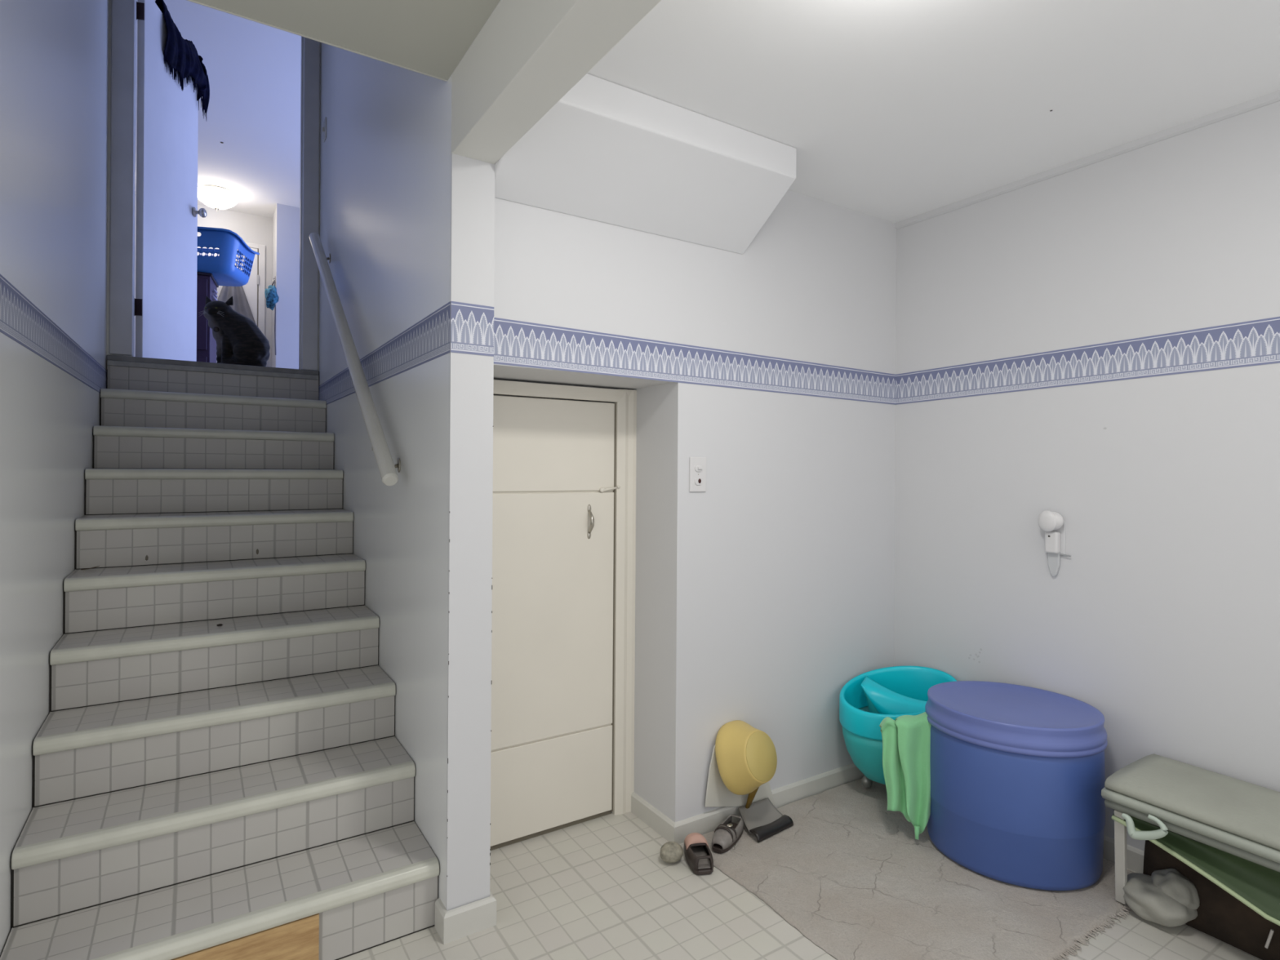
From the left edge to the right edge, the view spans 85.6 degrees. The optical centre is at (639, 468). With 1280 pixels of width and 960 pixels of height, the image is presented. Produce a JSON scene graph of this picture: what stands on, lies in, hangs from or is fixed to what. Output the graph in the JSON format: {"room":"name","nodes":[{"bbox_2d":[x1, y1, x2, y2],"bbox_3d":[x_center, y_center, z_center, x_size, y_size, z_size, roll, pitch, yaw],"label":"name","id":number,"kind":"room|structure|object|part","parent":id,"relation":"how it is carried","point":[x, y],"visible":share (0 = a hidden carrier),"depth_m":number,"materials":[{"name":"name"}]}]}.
{"room":"basement","nodes":[
{"label":"basement","id":0,"kind":"room"},
{"bbox_2d":[0,0,109,957],"bbox_3d":[-2.137,-0.819,2.510,0.121,4.300,2.578,0,0,-33],"label":"wall","id":1,"kind":"structure","parent":0,"point":[54,54],"depth_m":2.03,"materials":[{"name":"paint"}]},
{"bbox_2d":[133,193,272,367],"bbox_3d":[-5.399,-1.783,7.626,2.380,2.415,0.117,0,0,-33],"label":"wall","id":2,"kind":"structure","parent":0,"point":[252,228],"depth_m":8.09,"materials":[{"name":"white paint"}]},
{"bbox_2d":[197,234,265,362],"bbox_3d":[-4.840,-1.607,7.894,0.972,2.070,0.040,0,0,-33],"label":"door","id":3,"kind":"structure","parent":2,"relation":"in","point":[254,290],"depth_m":8.10,"materials":[{"name":"white wood"}]},
{"bbox_2d":[217,285,255,323],"bbox_3d":[-4.667,-1.873,7.929,0.668,1.020,0.101,0,0,-33],"label":"garment","id":4,"kind":"object","parent":3,"relation":"hanging from","point":[241,305],"visible":0.3,"depth_m":7.95,"materials":[{"name":"grey fabric"}]},
{"bbox_2d":[106,0,320,370],"bbox_3d":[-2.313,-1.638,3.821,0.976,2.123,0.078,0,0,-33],"label":"trim","id":5,"kind":"structure","parent":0,"point":[122,11],"depth_m":3.57,"materials":[{"name":"grey paint"}]},
{"bbox_3d":[-2.666,-1.645,3.558,0.096,2.115,0.018,0,0,-33],"label":"casing","id":6,"kind":"part","parent":5,"relation":"part of","materials":[{"name":"grey paint"}]},
{"bbox_2d":[134,0,206,361],"bbox_3d":[-2.778,-1.589,4.079,0.175,2.007,0.777,0,0,-14],"label":"door","id":7,"kind":"structure","parent":5,"relation":"in","point":[166,298],"depth_m":3.96,"materials":[{"name":"white wood"}]},
{"bbox_2d":[155,0,209,120],"bbox_3d":[-2.802,-2.494,4.239,0.106,0.433,0.649,0,0,-14],"label":"fringed shawl","id":8,"kind":"object","parent":7,"relation":"on","point":[181,55],"visible":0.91,"depth_m":4.17,"materials":[{"name":"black fabric"}]},
{"bbox_3d":[-2.804,-1.633,4.403,0.070,0.060,0.060,0,0,-14],"label":"knob","id":9,"kind":"part","parent":7,"relation":"part of","materials":[{"name":"silver metal"}]},
{"bbox_3d":[-1.923,-1.636,4.038,0.084,2.123,0.018,0,0,-33],"label":"casing","id":10,"kind":"part","parent":5,"relation":"part of","materials":[{"name":"grey paint"}]},
{"bbox_2d":[135,0,301,217],"bbox_3d":[-2.430,-3.021,5.179,4.700,0.100,7.640,0,0,-33],"label":"ceiling","id":11,"kind":"structure","parent":0,"point":[253,68],"depth_m":5.70,"materials":[{"name":"white paint"}]},
{"bbox_2d":[197,185,239,211],"bbox_3d":[-4.540,-2.874,7.412,0.420,0.222,0.420,0,0,-33],"label":"ceiling lamp","id":12,"kind":"object","parent":11,"relation":"attached to","point":[216,197],"visible":0.94,"depth_m":7.30,"materials":[{"name":"white glass"}]},
{"bbox_2d":[271,203,299,368],"bbox_3d":[-3.326,-1.769,8.641,2.235,2.415,0.660,0,0,-33],"label":"wall","id":13,"kind":"structure","parent":0,"point":[286,219],"depth_m":7.83,"materials":[{"name":"white paint"}]},
{"bbox_3d":[-4.152,-2.147,7.840,0.031,0.080,0.024,0,0,-33],"label":"wall hook","id":14,"kind":"object","parent":13,"relation":"attached to","visible":0},
{"bbox_2d":[264,280,279,355],"bbox_3d":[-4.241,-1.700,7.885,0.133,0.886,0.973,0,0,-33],"label":"pouch","id":15,"kind":"object","parent":14,"relation":"hanging from","point":[272,297],"visible":0.99,"depth_m":7.53,"materials":[{"name":"teal fabric"}]},
{"bbox_2d":[318,42,452,907],"bbox_3d":[-1.192,-0.812,3.104,0.130,4.300,2.605,0,0,-33],"label":"wall","id":16,"kind":"structure","parent":0,"point":[385,153],"depth_m":2.45,"materials":[{"name":"paint"}]},
{"bbox_2d":[186,0,447,81],"bbox_3d":[-0.977,-1.141,1.741,0.990,0.023,0.003,0,0,-33],"label":"trim","id":17,"kind":"structure","parent":16,"relation":"attached to","point":[192,1],"depth_m":1.81,"materials":[{"name":"beige paint"}]},
{"bbox_2d":[322,117,326,142],"bbox_3d":[-1.783,-1.914,3.897,0.017,0.116,0.070,0,0,-33],"label":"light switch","id":18,"kind":"object","parent":16,"relation":"attached to","point":[324,127],"visible":1,"depth_m":3.89,"materials":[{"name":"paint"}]},
{"bbox_2d":[309,232,400,485],"bbox_3d":[-1.292,-0.618,3.054,0.094,1.344,1.822,0,0,-33],"label":"handrail","id":19,"kind":"object","parent":16,"relation":"attached to","point":[386,467],"visible":1,"depth_m":2.73,"materials":[{"name":"paint"}]},
{"bbox_2d":[445,153,494,911],"bbox_3d":[-0.492,0.221,2.010,0.130,2.243,0.009,0,0,-33],"label":"wall column","id":20,"kind":"structure","parent":0,"point":[471,426],"depth_m":2.00,"materials":[{"name":"white paint"}]},
{"bbox_2d":[434,891,496,944],"bbox_3d":[-0.511,1.301,2.028,0.156,0.082,0.087,0,0,-33],"label":"baseboard","id":21,"kind":"structure","parent":20,"relation":"attached to","point":[459,922],"depth_m":1.99,"materials":[{"name":"beige paint"}]},
{"bbox_2d":[493,378,631,403],"bbox_3d":[-0.326,0.108,2.627,0.819,2.472,0.055,0,0,-33],"label":"wall","id":22,"kind":"structure","parent":0,"point":[494,379],"depth_m":2.60,"materials":[{"name":"white paint"}]},
{"bbox_2d":[494,73,796,253],"bbox_3d":[0.043,-0.975,2.255,1.023,0.302,0.279,0,0,-33],"label":"soffit","id":23,"kind":"structure","parent":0,"point":[608,152],"depth_m":2.19,"materials":[{"name":"white paint"}]},
{"bbox_2d":[493,189,897,822],"bbox_3d":[0.260,0.112,2.754,1.942,2.472,0.318,0,0,-33],"label":"wall","id":24,"kind":"structure","parent":0,"point":[761,593],"depth_m":2.67,"materials":[{"name":"white paint"}]},
{"bbox_2d":[490,379,636,850],"bbox_3d":[-0.332,0.516,2.539,0.720,1.655,0.068,0,0,-32],"label":"door","id":25,"kind":"structure","parent":24,"relation":"in","point":[564,503],"depth_m":2.56,"materials":[{"name":"beige paint"}]},
{"bbox_3d":[-0.335,-0.286,2.534,0.699,0.050,0.038,0,0,-33],"label":"casing","id":26,"kind":"part","parent":25,"relation":"part of","materials":[{"name":"beige paint"}]},
{"bbox_3d":[-0.185,0.201,2.611,0.016,0.132,0.037,0,0,-33],"label":"handle","id":27,"kind":"part","parent":25,"relation":"part of","materials":[{"name":"silver metal"}]},
{"bbox_3d":[-0.064,0.518,2.712,0.081,1.655,0.040,0,0,-33],"label":"casing","id":28,"kind":"part","parent":25,"relation":"part of","materials":[{"name":"beige paint"}]},
{"bbox_2d":[689,457,706,492],"bbox_3d":[0.215,0.020,2.526,0.075,0.128,0.016,0,0,-33],"label":"light switch","id":29,"kind":"object","parent":24,"relation":"attached to","point":[697,464],"visible":1,"depth_m":2.52,"materials":[{"name":"white plastic"}]},
{"bbox_2d":[631,762,864,844],"bbox_3d":[0.563,1.312,2.924,1.236,0.075,0.290,0,0,-33],"label":"baseboard","id":30,"kind":"structure","parent":24,"relation":"attached to","point":[704,823],"depth_m":2.65,"materials":[{"name":"beige paint"}]},
{"bbox_2d":[193,0,1279,222],"bbox_3d":[0.062,-1.201,0.934,4.504,0.150,3.311,0,0,-33],"label":"ceiling","id":31,"kind":"structure","parent":0,"point":[895,111],"depth_m":1.93,"materials":[{"name":"white paint"}]},
{"bbox_2d":[451,0,661,164],"bbox_3d":[0.298,-1.010,0.817,0.148,0.229,2.858,0,0,-33],"label":"ceiling beam","id":32,"kind":"structure","parent":31,"relation":"attached to","point":[528,55],"depth_m":1.61,"materials":[{"name":"paint"}]},
{"bbox_2d":[339,812,1262,959],"bbox_3d":[-0.536,1.392,1.833,4.504,0.100,5.450,0,0,-33],"label":"floor","id":33,"kind":"structure","parent":0,"point":[600,888],"depth_m":2.06,"materials":[{"name":"tile"}]},
{"bbox_2d":[0,355,439,959],"bbox_3d":[-1.656,0.381,2.778,0.991,1.907,2.438,0,0,-33],"label":"staircase","id":34,"kind":"structure","parent":33,"relation":"on","point":[242,788],"depth_m":2.27,"materials":[{"name":"tile"}]},
{"bbox_3d":[-2.300,-0.563,3.786,0.986,0.028,0.039,0,0,-33],"label":"door sill","id":35,"kind":"part","parent":34,"relation":"part of","materials":[{"name":"grey tile"}]},
{"bbox_2d":[659,841,683,862],"bbox_3d":[0.108,1.316,2.370,0.084,0.063,0.071,0,0,-33],"label":"ball","id":36,"kind":"object","parent":33,"relation":"on","point":[670,851],"visible":1,"depth_m":2.35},
{"bbox_2d":[684,832,713,875],"bbox_3d":[0.199,1.305,2.375,0.083,0.078,0.179,0,0,-10],"label":"slipper","id":37,"kind":"object","parent":33,"relation":"on","point":[698,855],"visible":1,"depth_m":2.35,"materials":[{"name":"brown leather"}]},
{"bbox_2d":[704,745,775,807],"bbox_3d":[0.387,1.160,2.630,0.350,0.336,0.006,0,0,-33],"label":"leaning board","id":38,"kind":"object","parent":33,"relation":"on","point":[717,794],"visible":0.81,"depth_m":2.57,"materials":[{"name":"grey plastic"}]},
{"bbox_2d":[702,777,1133,959],"bbox_3d":[0.936,1.345,2.355,1.168,0.012,1.052,0,0,-33],"label":"area rug","id":39,"kind":"object","parent":33,"relation":"on","point":[851,873],"visible":0.64,"depth_m":2.18,"materials":[{"name":"beige fabric"}]},
{"bbox_2d":[711,813,743,853],"bbox_3d":[0.315,1.301,2.486,0.076,0.068,0.192,0,0,30],"label":"shoe","id":40,"kind":"object","parent":39,"relation":"on","point":[726,834],"visible":1,"depth_m":2.44,"materials":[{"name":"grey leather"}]},
{"bbox_2d":[738,797,793,842],"bbox_3d":[0.464,1.308,2.581,0.196,0.056,0.149,0,0,-33],"label":"dustpan","id":41,"kind":"object","parent":39,"relation":"on","point":[762,819],"visible":1,"depth_m":2.59,"materials":[{"name":"grey plastic"}]},
{"bbox_2d":[715,720,777,808],"bbox_3d":[0.394,1.123,2.557,0.218,0.332,0.197,0,0,-33],"label":"hat","id":42,"kind":"object","parent":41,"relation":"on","point":[746,757],"visible":1,"depth_m":2.51,"materials":[{"name":"fabric"}]},
{"bbox_2d":[839,666,956,788],"bbox_3d":[1.063,1.094,2.833,0.468,0.488,0.380,0,0,-33],"label":"tub","id":43,"kind":"object","parent":39,"relation":"on","point":[872,696],"visible":0.37,"depth_m":2.84,"materials":[{"name":"plastic"}]},
{"bbox_2d":[879,711,931,839],"bbox_3d":[0.988,1.101,2.526,0.242,0.435,0.153,0,0,0],"label":"towel","id":44,"kind":"object","parent":43,"relation":"hanging from","point":[906,739],"visible":0.96,"depth_m":2.48,"materials":[{"name":"green fabric"}]},
{"bbox_2d":[924,680,1107,890],"bbox_3d":[1.304,1.080,2.430,0.515,0.518,0.548,0,0,-33],"label":"storage bin","id":45,"kind":"object","parent":39,"relation":"on","point":[1018,771],"visible":0.98,"depth_m":2.23,"materials":[{"name":"blue plastic"}]},
{"bbox_3d":[1.306,0.866,2.430,0.515,0.090,0.548,0,0,-33],"label":"bin lid","id":46,"kind":"part","parent":45,"relation":"part of","materials":[{"name":"blue plastic"}]},
{"bbox_2d":[1123,868,1199,927],"bbox_3d":[1.562,1.282,2.083,0.169,0.154,0.188,0,0,-33],"label":"plastic bag","id":47,"kind":"object","parent":33,"relation":"on","point":[1166,897],"visible":0.97,"depth_m":2.04,"materials":[{"name":"white plastic"}]},
{"bbox_2d":[1101,753,1279,948],"bbox_3d":[1.952,1.142,1.525,0.387,0.434,1.561,0,0,-33],"label":"bench","id":48,"kind":"object","parent":33,"relation":"on","point":[1225,828],"visible":0.99,"depth_m":1.93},
{"bbox_3d":[1.466,1.184,2.106,0.031,0.316,0.113,0,0,38],"label":"leg","id":49,"kind":"part","parent":48,"relation":"part of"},
{"bbox_3d":[1.444,1.027,1.978,0.024,0.086,0.113,0,0,-33],"label":"carry handle","id":50,"kind":"part","parent":48,"relation":"part of","materials":[{"name":"white plastic"}]},
{"bbox_3d":[1.716,1.281,1.883,0.007,0.057,0.020,0,0,-33],"label":"thin rod","id":51,"kind":"part","parent":48,"relation":"part of","materials":[{"name":"white metal"}]},
{"bbox_2d":[1142,840,1279,959],"bbox_3d":[1.988,1.232,1.651,0.187,0.249,1.302,0,0,-33],"label":"storage box","id":52,"kind":"object","parent":33,"relation":"on","point":[1221,916],"visible":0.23,"depth_m":1.98,"materials":[{"name":"black wood"}]},
{"bbox_2d":[893,101,1279,851],"bbox_3d":[1.969,0.123,2.006,0.122,2.472,3.034,0,0,-33],"label":"wall","id":53,"kind":"structure","parent":0,"point":[1096,345],"depth_m":2.40,"materials":[{"name":"white paint"}]},
{"bbox_2d":[1038,510,1071,577],"bbox_3d":[1.520,0.276,2.536,0.059,0.246,0.099,0,0,-33],"label":"night light","id":54,"kind":"object","parent":53,"relation":"attached to","point":[1052,523],"visible":1,"depth_m":2.54,"materials":[{"name":"white plastic"}]},
{"bbox_3d":[1.513,0.193,2.542,0.051,0.080,0.082,0,0,-33],"label":"lamp shade","id":55,"kind":"part","parent":54,"relation":"part of","materials":[{"name":"white plastic"}]},
{"bbox_3d":[1.552,0.315,2.521,0.008,0.009,0.039,0,0,-25],"label":"prong lever","id":56,"kind":"part","parent":54,"relation":"part of","materials":[{"name":"white plastic"}]},
{"bbox_2d":[894,89,1279,229],"bbox_3d":[1.955,-1.099,1.920,0.012,0.028,2.914,0,0,-33],"label":"trim","id":57,"kind":"structure","parent":53,"relation":"attached to","point":[1273,97],"depth_m":2.41,"materials":[{"name":"white paint"}]},
{"bbox_2d":[1102,835,1144,873],"bbox_3d":[1.942,1.322,1.914,0.013,0.075,2.900,0,0,-33],"label":"baseboard","id":58,"kind":"structure","parent":53,"relation":"attached to","point":[1135,855],"depth_m":2.34,"materials":[{"name":"beige paint"}]},
{"bbox_3d":[-3.123,-0.485,6.225,4.700,0.150,4.950,0,0,-33],"label":"floor","id":59,"kind":"structure","parent":0,"visible":0},
{"bbox_2d":[196,271,218,363],"bbox_3d":[-3.492,-1.018,5.278,0.460,0.910,0.382,0,0,-25],"label":"base cabinet","id":60,"kind":"object","parent":59,"relation":"on","point":[206,284],"visible":0.3,"depth_m":5.18,"materials":[{"name":"laminate"}]},
{"bbox_3d":[-3.425,-0.722,5.106,0.380,0.240,0.012,0,0,-25],"label":"drawer","id":61,"kind":"part","parent":60,"relation":"part of","materials":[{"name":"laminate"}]},
{"bbox_3d":[-3.422,-1.157,5.106,0.380,0.530,0.012,0,0,-25],"label":"drawer","id":62,"kind":"part","parent":60,"relation":"part of","materials":[{"name":"laminate"}]},
{"bbox_2d":[196,226,259,286],"bbox_3d":[-3.383,-1.630,5.357,0.680,0.313,0.590,0,0,-11],"label":"laundry basket","id":63,"kind":"object","parent":60,"relation":"on","point":[223,268],"visible":0.57,"depth_m":5.20,"materials":[{"name":"blue plastic"}]},
{"bbox_2d":[199,296,270,366],"bbox_3d":[-2.345,-0.762,4.017,0.345,0.467,0.218,0,0,-6],"label":"cat","id":64,"kind":"object","parent":59,"relation":"on","point":[238,339],"visible":0.8,"depth_m":3.96}
]}

